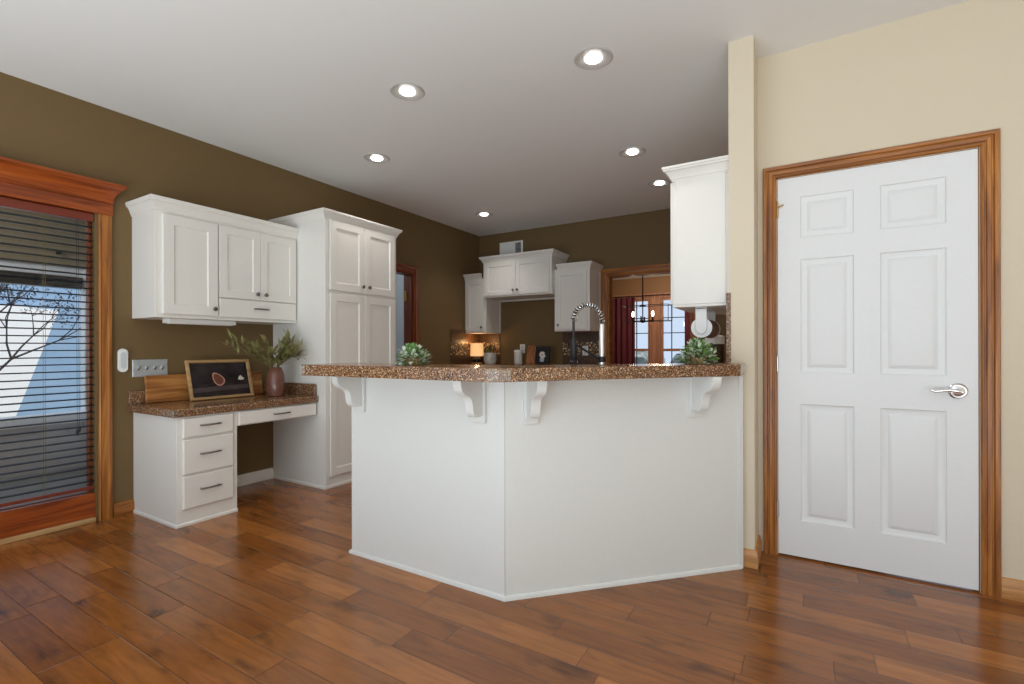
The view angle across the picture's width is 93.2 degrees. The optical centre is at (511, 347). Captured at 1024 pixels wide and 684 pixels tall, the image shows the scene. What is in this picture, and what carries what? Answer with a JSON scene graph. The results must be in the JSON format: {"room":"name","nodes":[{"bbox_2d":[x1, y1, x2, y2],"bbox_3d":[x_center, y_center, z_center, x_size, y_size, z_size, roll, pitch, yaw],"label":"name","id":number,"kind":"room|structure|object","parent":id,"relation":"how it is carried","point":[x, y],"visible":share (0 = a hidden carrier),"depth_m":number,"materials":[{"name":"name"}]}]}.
{"room":"kitchen","nodes":[
{"label":"kitchen","id":0,"kind":"room"},
{"bbox_2d":[0,207,85,268],"bbox_3d":[-5.151,-1.188,3.125,0.075,0.840,4.055,0,0,31],"label":"wall","id":1,"kind":"structure","parent":0,"point":[2,216],"depth_m":4.44,"materials":[{"name":"beige"}]},
{"bbox_2d":[0,421,85,479],"bbox_3d":[-5.177,0.932,3.147,0.120,0.440,4.060,0,0,31],"label":"wall","id":2,"kind":"structure","parent":0,"point":[65,425],"depth_m":4.44,"materials":[{"name":"grey"}]},
{"bbox_2d":[0,260,85,429],"bbox_3d":[-5.171,-0.028,3.131,0.190,1.480,4.040,0,0,31],"label":"window","id":3,"kind":"structure","parent":2,"relation":"in","point":[2,262],"depth_m":4.50,"materials":[{"name":"white"}]},
{"bbox_2d":[0,270,82,289],"bbox_3d":[-5.197,-0.623,3.052,0.110,0.110,3.880,0,0,31],"label":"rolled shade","id":4,"kind":"object","parent":3,"relation":"attached to","point":[21,272],"depth_m":4.43,"materials":[{"name":"plastic"}]},
{"bbox_2d":[58,424,59,467],"bbox_3d":[-5.189,0.922,3.008,0.005,0.420,3.610,0,0,31],"label":"trim","id":5,"kind":"structure","parent":2,"relation":"attached to","point":[58,424],"depth_m":4.55,"materials":[{"name":"grey"}]},
{"bbox_2d":[0,466,85,507],"bbox_3d":[-4.008,1.199,3.343,2.080,0.100,7.600,0,0,31],"label":"floor","id":6,"kind":"structure","parent":0,"point":[83,471],"depth_m":4.08,"materials":[{"name":"concrete"}]},
{"bbox_2d":[0,72,479,520],"bbox_3d":[-2.865,-0.229,2.999,0.120,2.710,9.390,0,0,31],"label":"wall","id":7,"kind":"structure","parent":0,"point":[40,125],"depth_m":3.51,"materials":[{"name":"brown paint"}]},
{"bbox_2d":[0,156,126,544],"bbox_3d":[-3.177,0.028,2.387,0.214,2.199,2.064,0,0,31],"label":"window","id":8,"kind":"structure","parent":7,"relation":"in","point":[19,180],"depth_m":3.10,"materials":[{"name":"brown wood"}]},
{"bbox_2d":[0,196,93,506],"bbox_3d":[-3.171,0.022,2.411,0.057,1.786,1.727,0,0,31],"label":"blind","id":9,"kind":"object","parent":8,"relation":"attached to","point":[11,203],"visible":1,"depth_m":2.95,"materials":[{"name":"grey plastic"}]},
{"bbox_2d":[117,349,127,371],"bbox_3d":[-2.624,0.084,3.265,0.018,0.160,0.058,0,0,31],"label":"sensor","id":10,"kind":"object","parent":7,"relation":"attached to","point":[122,354],"visible":1,"depth_m":3.26,"materials":[{"name":"white plastic"}]},
{"bbox_2d":[113,499,134,516],"bbox_3d":[-2.621,1.081,3.269,0.016,0.090,0.118,0,0,31],"label":"baseboard","id":11,"kind":"structure","parent":7,"relation":"attached to","point":[124,507],"depth_m":3.26,"materials":[{"name":"brown wood"}]},
{"bbox_2d":[132,359,167,376],"bbox_3d":[-2.542,0.139,3.397,0.022,0.117,0.212,0,0,31],"label":"switch plate","id":12,"kind":"object","parent":7,"relation":"attached to","point":[140,368],"visible":0.94,"depth_m":3.39,"materials":[{"name":"metal"}]},
{"bbox_2d":[125,194,219,319],"bbox_3d":[-2.352,-0.595,3.371,0.378,0.786,0.429,0,0,31],"label":"upper cabinet","id":13,"kind":"object","parent":7,"relation":"attached to","point":[175,242],"visible":0.97,"depth_m":3.26,"materials":[{"name":"white paint"}]},
{"bbox_2d":[162,318,235,325],"bbox_3d":[-2.258,-0.185,3.515,0.090,0.034,0.460,0,0,31],"label":"light","id":14,"kind":"object","parent":13,"relation":"attached to","point":[169,320],"visible":0.98,"depth_m":3.47,"materials":[{"name":"white plastic"}]},
{"bbox_2d":[166,323,232,325],"bbox_3d":[-2.258,-0.170,3.515,0.060,0.004,0.420,0,0,31],"label":"diffuser","id":15,"kind":"object","parent":14,"relation":"attached to","point":[215,324],"depth_m":3.53,"materials":[{"name":"white plastic"}]},
{"bbox_2d":[128,382,266,403],"bbox_3d":[-2.337,0.339,3.737,0.022,0.088,1.042,0,0,31],"label":"backsplash","id":16,"kind":"structure","parent":7,"relation":"attached to","point":[134,397],"depth_m":3.32,"materials":[{"name":"brown stone"}]},
{"bbox_2d":[237,467,273,486],"bbox_3d":[-2.229,1.080,3.921,0.016,0.090,0.624,0,0,31],"label":"baseboard","id":17,"kind":"structure","parent":7,"relation":"attached to","point":[265,474],"depth_m":4.04,"materials":[{"name":"white paint"}]},
{"bbox_2d":[215,210,298,324],"bbox_3d":[-2.076,-0.595,3.825,0.384,0.786,0.632,0,0,31],"label":"upper cabinet","id":18,"kind":"object","parent":7,"relation":"attached to","point":[257,257],"visible":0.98,"depth_m":3.71,"materials":[{"name":"white paint"}]},
{"bbox_2d":[396,263,418,360],"bbox_3d":[-1.428,0.081,5.367,0.144,2.084,0.998,0,0,31],"label":"door frame","id":19,"kind":"structure","parent":7,"relation":"in","point":[410,293],"depth_m":5.71,"materials":[{"name":"brown wood"}]},
{"bbox_2d":[451,330,479,363],"bbox_3d":[-0.624,-0.014,6.598,0.011,0.449,0.669,0,0,31],"label":"backsplash","id":20,"kind":"structure","parent":7,"relation":"attached to","point":[461,341],"depth_m":6.52,"materials":[{"name":"brown stone"}]},
{"bbox_2d":[463,273,500,333],"bbox_3d":[-0.409,-0.596,6.628,0.354,0.794,0.398,0,0,31],"label":"upper cabinet","id":21,"kind":"object","parent":7,"relation":"attached to","point":[482,315],"visible":0.93,"depth_m":6.50,"materials":[{"name":"white paint"}]},
{"bbox_2d":[396,274,403,362],"bbox_3d":[-2.080,-0.175,5.916,1.540,2.800,2.400,0,0,31],"label":"wall","id":22,"kind":"structure","parent":0,"point":[399,278],"depth_m":6.91,"materials":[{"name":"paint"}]},
{"bbox_2d":[0,0,969,235],"bbox_3d":[0.325,-1.651,1.080,7.750,0.120,9.390,0,0,31],"label":"ceiling","id":23,"kind":"structure","parent":0,"point":[506,124],"depth_m":2.85,"materials":[{"name":"white paint"}]},
{"bbox_2d":[364,153,389,162],"bbox_3d":[-1.129,-1.579,4.043,0.211,0.015,0.211,0,0,31],"label":"recessed light","id":24,"kind":"object","parent":23,"relation":"in","point":[371,157],"visible":1,"depth_m":4.02,"materials":[{"name":"white"}]},
{"bbox_2d":[390,82,424,100],"bbox_3d":[-0.648,-1.580,2.996,0.211,0.015,0.211,0,0,31],"label":"recessed light","id":25,"kind":"object","parent":23,"relation":"in","point":[406,91],"visible":1,"depth_m":2.98,"materials":[{"name":"white metal"}]},
{"bbox_2d":[475,212,492,216],"bbox_3d":[-0.331,-1.581,5.747,0.211,0.015,0.211,0,0,31],"label":"recessed light","id":26,"kind":"object","parent":23,"relation":"in","point":[480,214],"visible":1,"depth_m":5.74,"materials":[{"name":"white"}]},
{"bbox_2d":[574,46,612,69],"bbox_3d":[0.446,-1.583,2.655,0.211,0.015,0.211,0,0,31],"label":"recessed light","id":27,"kind":"object","parent":23,"relation":"in","point":[595,57],"visible":1,"depth_m":2.64,"materials":[{"name":"white"}]},
{"bbox_2d":[619,147,645,157],"bbox_3d":[0.977,-1.584,3.927,0.211,0.015,0.211,0,0,31],"label":"recessed light","id":28,"kind":"object","parent":23,"relation":"in","point":[629,152],"visible":1,"depth_m":3.91,"materials":[{"name":"white"}]},
{"bbox_2d":[648,179,670,186],"bbox_3d":[1.423,-1.585,4.670,0.211,0.015,0.211,0,0,31],"label":"recessed light","id":29,"kind":"object","parent":23,"relation":"in","point":[660,182],"visible":1,"depth_m":4.65,"materials":[{"name":"white"}]},
{"bbox_2d":[0,478,1023,683],"bbox_3d":[1.557,1.167,3.091,7.720,0.100,14.100,0,0,31],"label":"floor","id":30,"kind":"structure","parent":0,"point":[271,590],"depth_m":1.98,"materials":[{"name":"brown wood"}]},
{"bbox_2d":[133,411,237,528],"bbox_3d":[-2.227,0.780,3.313,0.647,0.690,0.385,0,0,31],"label":"base cabinet","id":31,"kind":"object","parent":30,"relation":"on","point":[185,468],"visible":0.97,"depth_m":3.15,"materials":[{"name":"white paint"}]},
{"bbox_2d":[128,382,317,425],"bbox_3d":[-2.071,0.415,3.574,0.647,0.250,1.046,0,0,31],"label":"countertop","id":32,"kind":"structure","parent":31,"relation":"on","point":[295,393],"depth_m":3.45,"materials":[{"name":"brown stone"}]},
{"bbox_2d":[144,371,262,402],"bbox_3d":[-2.319,0.287,3.705,0.039,0.191,0.838,0,0,31],"label":"cutting board","id":33,"kind":"object","parent":32,"relation":"on","point":[158,388],"visible":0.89,"depth_m":3.47,"materials":[{"name":"brown wood"}]},
{"bbox_2d":[184,359,253,400],"bbox_3d":[-2.215,0.236,3.685,0.101,0.293,0.465,0,0,31],"label":"picture frame","id":34,"kind":"object","parent":32,"relation":"on","point":[229,378],"visible":1,"depth_m":3.67,"materials":[{"name":"brown wood"}]},
{"bbox_2d":[220,329,305,396],"bbox_3d":[-1.875,0.110,3.695,0.422,0.543,0.520,0,0,31],"label":"vase","id":35,"kind":"object","parent":32,"relation":"on","point":[275,379],"visible":1,"depth_m":3.80,"materials":[{"name":"brown ceramic"}]},
{"bbox_2d":[268,207,401,489],"bbox_3d":[-1.555,0.011,4.343,0.732,2.224,0.870,0,0,31],"label":"pantry cabinet","id":36,"kind":"object","parent":30,"relation":"on","point":[346,264],"visible":0.69,"depth_m":3.99,"materials":[{"name":"white paint"}]},
{"bbox_2d":[331,375,742,601],"bbox_3d":[0.112,0.627,2.304,2.087,0.985,0.613,0,0,5],"label":"peninsula base","id":37,"kind":"object","parent":30,"relation":"on","point":[502,491],"visible":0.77,"depth_m":2.31,"materials":[{"name":"white paint"}]},
{"bbox_2d":[301,362,744,381],"bbox_3d":[0.048,0.105,2.258,2.229,0.058,0.760,0,0,6],"label":"countertop","id":38,"kind":"structure","parent":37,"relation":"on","point":[443,372],"depth_m":2.10,"materials":[{"name":"brown stone"}]},
{"bbox_2d":[395,342,431,364],"bbox_3d":[-0.477,0.025,2.327,0.194,0.110,0.179,0,0,31],"label":"potted plant","id":39,"kind":"object","parent":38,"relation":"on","point":[413,354],"visible":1,"depth_m":2.30,"materials":[{"name":"green plant"}]},
{"bbox_2d":[676,337,719,363],"bbox_3d":[0.903,0.011,2.373,0.217,0.132,0.215,0,0,31],"label":"potted plant","id":40,"kind":"object","parent":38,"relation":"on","point":[698,345],"visible":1,"depth_m":2.34,"materials":[{"name":"green plant"}]},
{"bbox_3d":[0.162,0.686,6.145,1.814,0.868,0.628,0,0,31],"label":"base cabinet","id":41,"kind":"object","parent":30,"relation":"on","visible":0},
{"bbox_2d":[459,363,578,364],"bbox_3d":[0.154,0.230,6.167,1.790,0.040,0.610,0,0,31],"label":"countertop","id":42,"kind":"structure","parent":41,"relation":"on","point":[466,363],"depth_m":6.17,"materials":[{"name":"brown stone"}]},
{"bbox_2d":[470,343,483,363],"bbox_3d":[-0.478,0.073,6.611,0.180,0.275,0.180,0,0,31],"label":"table lamp","id":43,"kind":"object","parent":42,"relation":"on","point":[476,350],"visible":1,"depth_m":6.54,"materials":[{"name":"beige fabric"}]},
{"bbox_2d":[482,346,498,363],"bbox_3d":[-0.290,0.088,6.495,0.238,0.244,0.229,0,0,31],"label":"potted plant","id":44,"kind":"object","parent":42,"relation":"on","point":[489,358],"visible":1,"depth_m":6.44,"materials":[{"name":"green plant"}]},
{"bbox_2d":[514,350,522,363],"bbox_3d":[0.081,0.116,6.309,0.111,0.186,0.111,0,0,31],"label":"canister","id":45,"kind":"object","parent":42,"relation":"on","point":[517,353],"visible":0.82,"depth_m":6.26,"materials":[{"name":"white ceramic"}]},
{"bbox_2d":[525,345,535,363],"bbox_3d":[0.273,0.084,6.371,0.185,0.250,0.080,0,0,31],"label":"cutting board","id":46,"kind":"object","parent":42,"relation":"on","point":[530,358],"visible":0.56,"depth_m":6.37,"materials":[{"name":"brown wood"}]},
{"bbox_2d":[535,346,550,363],"bbox_3d":[0.384,0.092,6.105,0.200,0.224,0.056,0,0,31],"label":"photo frame","id":47,"kind":"object","parent":42,"relation":"on","point":[542,354],"visible":1,"depth_m":6.10,"materials":[{"name":"black plastic"}]},
{"bbox_2d":[537,348,547,361],"bbox_3d":[0.383,0.092,6.103,0.151,0.174,0.033,0,0,31],"label":"print","id":48,"kind":"object","parent":47,"relation":"attached to","point":[542,353],"depth_m":6.10,"materials":[{"name":"paper"}]},
{"bbox_3d":[1.701,0.661,4.082,0.629,0.910,1.291,0,0,31],"label":"base cabinet","id":49,"kind":"object","parent":30,"relation":"on","visible":0},
{"bbox_2d":[705,335,724,362],"bbox_3d":[1.503,0.055,3.588,0.135,0.302,0.135,0,0,31],"label":"jar","id":50,"kind":"object","parent":49,"relation":"on","point":[719,341],"visible":0.38,"depth_m":3.53,"materials":[{"name":"white ceramic"}]},
{"bbox_3d":[0.384,0.664,3.029,1.776,0.910,1.787,0,0,31],"label":"base cabinet","id":51,"kind":"object","parent":30,"relation":"on","visible":0},
{"bbox_2d":[569,302,605,363],"bbox_3d":[0.401,-0.017,2.535,0.199,0.451,0.061,0,0,-4],"label":"kitchen faucet","id":52,"kind":"object","parent":51,"relation":"on","point":[601,358],"visible":0.94,"depth_m":2.53,"materials":[{"name":"silver metal"}]},
{"bbox_2d":[480,208,726,364],"bbox_3d":[1.121,-0.237,6.011,3.610,2.710,0.120,0,0,31],"label":"wall","id":53,"kind":"structure","parent":0,"point":[644,238],"depth_m":6.15,"materials":[{"name":"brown paint"}]},
{"bbox_2d":[480,334,499,362],"bbox_3d":[-0.309,0.006,6.793,0.327,0.407,0.011,0,0,31],"label":"backsplash","id":54,"kind":"structure","parent":53,"relation":"attached to","point":[493,340],"depth_m":6.77,"materials":[{"name":"brown stone"}]},
{"bbox_2d":[500,240,522,254],"bbox_3d":[-0.013,-1.347,6.614,0.370,0.215,0.012,0,0,31],"label":"air vent","id":55,"kind":"object","parent":53,"relation":"in","point":[513,246],"visible":0.8,"depth_m":6.61,"materials":[{"name":"white plastic"}]},
{"bbox_2d":[520,344,524,352],"bbox_3d":[0.141,0.010,6.525,0.076,0.120,0.008,0,0,31],"label":"outlet plate","id":56,"kind":"object","parent":53,"relation":"attached to","point":[522,346],"visible":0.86,"depth_m":6.52,"materials":[{"name":"white plastic"}]},
{"bbox_2d":[479,248,569,301],"bbox_3d":[0.148,-0.911,6.252,1.086,0.552,0.468,0,0,31],"label":"upper cabinet","id":57,"kind":"object","parent":53,"relation":"attached to","point":[530,275],"visible":1,"depth_m":6.06,"materials":[{"name":"white paint"}]},
{"bbox_2d":[555,261,603,331],"bbox_3d":[0.810,-0.606,5.895,0.499,0.809,0.398,0,0,31],"label":"upper cabinet","id":58,"kind":"object","parent":53,"relation":"attached to","point":[576,283],"visible":0.97,"depth_m":5.77,"materials":[{"name":"white paint"}]},
{"bbox_2d":[563,332,598,364],"bbox_3d":[0.864,0.004,6.088,0.490,0.407,0.011,0,0,31],"label":"backsplash","id":59,"kind":"structure","parent":53,"relation":"attached to","point":[590,339],"depth_m":6.06,"materials":[{"name":"brown stone"}]},
{"bbox_2d":[582,346,587,354],"bbox_3d":[0.915,0.033,6.046,0.076,0.120,0.008,0,0,31],"label":"outlet plate","id":60,"kind":"object","parent":59,"relation":"attached to","point":[584,347],"visible":0.78,"depth_m":6.04,"materials":[{"name":"white plastic"}]},
{"bbox_2d":[601,263,698,363],"bbox_3d":[1.617,0.074,5.700,1.148,2.084,0.144,0,0,31],"label":"door frame","id":61,"kind":"structure","parent":53,"relation":"in","point":[607,275],"depth_m":5.90,"materials":[{"name":"brown wood"}]},
{"bbox_2d":[613,276,670,298],"bbox_3d":[3.475,-0.197,10.056,5.600,2.618,0.120,0,0,31],"label":"wall","id":62,"kind":"structure","parent":0,"point":[662,284],"depth_m":10.38,"materials":[{"name":"beige paint"}]},
{"bbox_2d":[613,294,670,297],"bbox_3d":[3.088,-1.109,10.144,2.450,0.052,0.126,0,0,31],"label":"curtain rod","id":63,"kind":"object","parent":62,"relation":"attached to","point":[657,294],"visible":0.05,"depth_m":10.31,"materials":[{"name":"black metal"}]},
{"bbox_2d":[613,297,634,363],"bbox_3d":[2.384,0.005,10.529,0.600,2.180,0.077,0,0,31],"label":"curtain","id":64,"kind":"object","parent":63,"relation":"hanging from","point":[623,332],"visible":0.46,"depth_m":10.50,"materials":[{"name":"red fabric"}]},
{"bbox_2d":[685,311,689,358],"bbox_3d":[3.776,0.001,9.692,0.610,2.180,0.077,0,0,31],"label":"curtain","id":65,"kind":"object","parent":63,"relation":"hanging from","point":[687,314],"visible":0.03,"depth_m":9.84,"materials":[{"name":"red fabric"}]},
{"bbox_2d":[613,292,684,363],"bbox_3d":[3.090,-0.352,10.241,2.450,1.610,0.160,0,0,31],"label":"window","id":66,"kind":"structure","parent":62,"relation":"in","point":[655,333],"depth_m":10.23,"materials":[{"name":"brown wood"}]},
{"bbox_2d":[613,274,670,279],"bbox_3d":[2.306,-1.600,8.115,5.800,0.190,4.710,0,0,31],"label":"ceiling","id":67,"kind":"structure","parent":0,"point":[660,275],"depth_m":10.20,"materials":[{"name":"white paint"}]},
{"bbox_2d":[621,276,671,322],"bbox_3d":[2.301,-0.968,8.299,0.812,1.075,0.292,0,0,31],"label":"chandelier","id":68,"kind":"object","parent":67,"relation":"hanging from","point":[642,305],"visible":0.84,"depth_m":8.30,"materials":[{"name":"black metal"}]},
{"bbox_2d":[728,35,757,549],"bbox_3d":[1.934,-0.239,3.746,0.118,2.710,2.925,0,0,31],"label":"wall","id":69,"kind":"structure","parent":0,"point":[742,56],"depth_m":2.49,"materials":[{"name":"beige paint"}]},
{"bbox_2d":[662,155,728,314],"bbox_3d":[1.203,-0.619,2.980,0.343,0.782,0.849,0,0,31],"label":"upper cabinet","id":70,"kind":"object","parent":69,"relation":"attached to","point":[699,190],"visible":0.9,"depth_m":2.64,"materials":[{"name":"white paint"}]},
{"bbox_2d":[691,307,720,337],"bbox_3d":[1.141,-0.143,2.846,0.111,0.168,0.335,0,0,31],"label":"paper towel holder","id":71,"kind":"object","parent":70,"relation":"attached to","point":[705,325],"visible":0.99,"depth_m":2.71,"materials":[{"name":"white plastic"}]},
{"bbox_2d":[726,293,730,362],"bbox_3d":[1.143,-0.106,2.546,0.022,0.363,0.058,0,0,31],"label":"backsplash","id":72,"kind":"structure","parent":69,"relation":"attached to","point":[728,295],"depth_m":2.52,"materials":[{"name":"brown stone"}]},
{"bbox_2d":[743,534,761,568],"bbox_3d":[1.249,1.072,2.586,0.134,0.090,0.259,0,0,31],"label":"baseboard","id":73,"kind":"structure","parent":69,"relation":"attached to","point":[751,558],"depth_m":2.47,"materials":[{"name":"brown wood"}]},
{"bbox_2d":[757,0,1023,592],"bbox_3d":[3.021,-0.242,1.740,3.812,2.710,0.120,0,0,31],"label":"wall","id":74,"kind":"structure","parent":0,"point":[957,69],"depth_m":2.29,"materials":[{"name":"beige paint"}]},
{"bbox_2d":[763,128,1001,597],"bbox_3d":[1.793,0.068,2.429,0.942,2.095,0.166,0,0,31],"label":"door","id":75,"kind":"structure","parent":74,"relation":"in","point":[871,348],"depth_m":2.38,"materials":[{"name":"white paint"}]},
{"bbox_2d":[1002,577,1023,601],"bbox_3d":[3.362,1.067,1.458,2.743,0.090,0.016,0,0,31],"label":"baseboard","id":76,"kind":"structure","parent":74,"relation":"attached to","point":[1012,589],"depth_m":2.14,"materials":[{"name":"brown wood"}]},
{"label":"outside","id":77,"kind":"structure","parent":0,"visible":0},
{"bbox_3d":[10.267,1.447,26.790,70.000,0.100,33.500,0,0,31],"label":"floor","id":78,"kind":"structure","parent":77,"visible":0},
{"bbox_2d":[635,351,664,363],"bbox_3d":[7.459,0.807,28.229,2.865,1.387,2.939,0,0,31],"label":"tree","id":79,"kind":"object","parent":78,"relation":"on","point":[642,356],"visible":0.21,"depth_m":26.98,"materials":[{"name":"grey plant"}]},
{"bbox_2d":[670,353,684,363],"bbox_3d":[11.332,0.754,29.442,3.303,1.444,3.218,0,0,11],"label":"tree","id":80,"kind":"object","parent":78,"relation":"on","point":[674,358],"visible":0.03,"depth_m":29.34,"materials":[{"name":"green plant"}]},
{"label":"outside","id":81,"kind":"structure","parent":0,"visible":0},
{"bbox_3d":[-14.647,1.503,20.469,33.800,0.100,60.000,0,0,31],"label":"lawn","id":82,"kind":"structure","parent":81,"visible":0},
{"bbox_2d":[0,283,80,417],"bbox_3d":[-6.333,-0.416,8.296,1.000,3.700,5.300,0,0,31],"label":"neighbouring house","id":83,"kind":"structure","parent":82,"relation":"on","point":[24,324],"depth_m":6.91,"materials":[{"name":"white"}]},
{"bbox_2d":[0,284,80,370],"bbox_3d":[-5.596,-0.006,5.260,1.692,2.881,2.608,0,0,31],"label":"bare tree","id":84,"kind":"object","parent":82,"relation":"on","point":[13,301],"visible":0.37,"depth_m":5.54,"materials":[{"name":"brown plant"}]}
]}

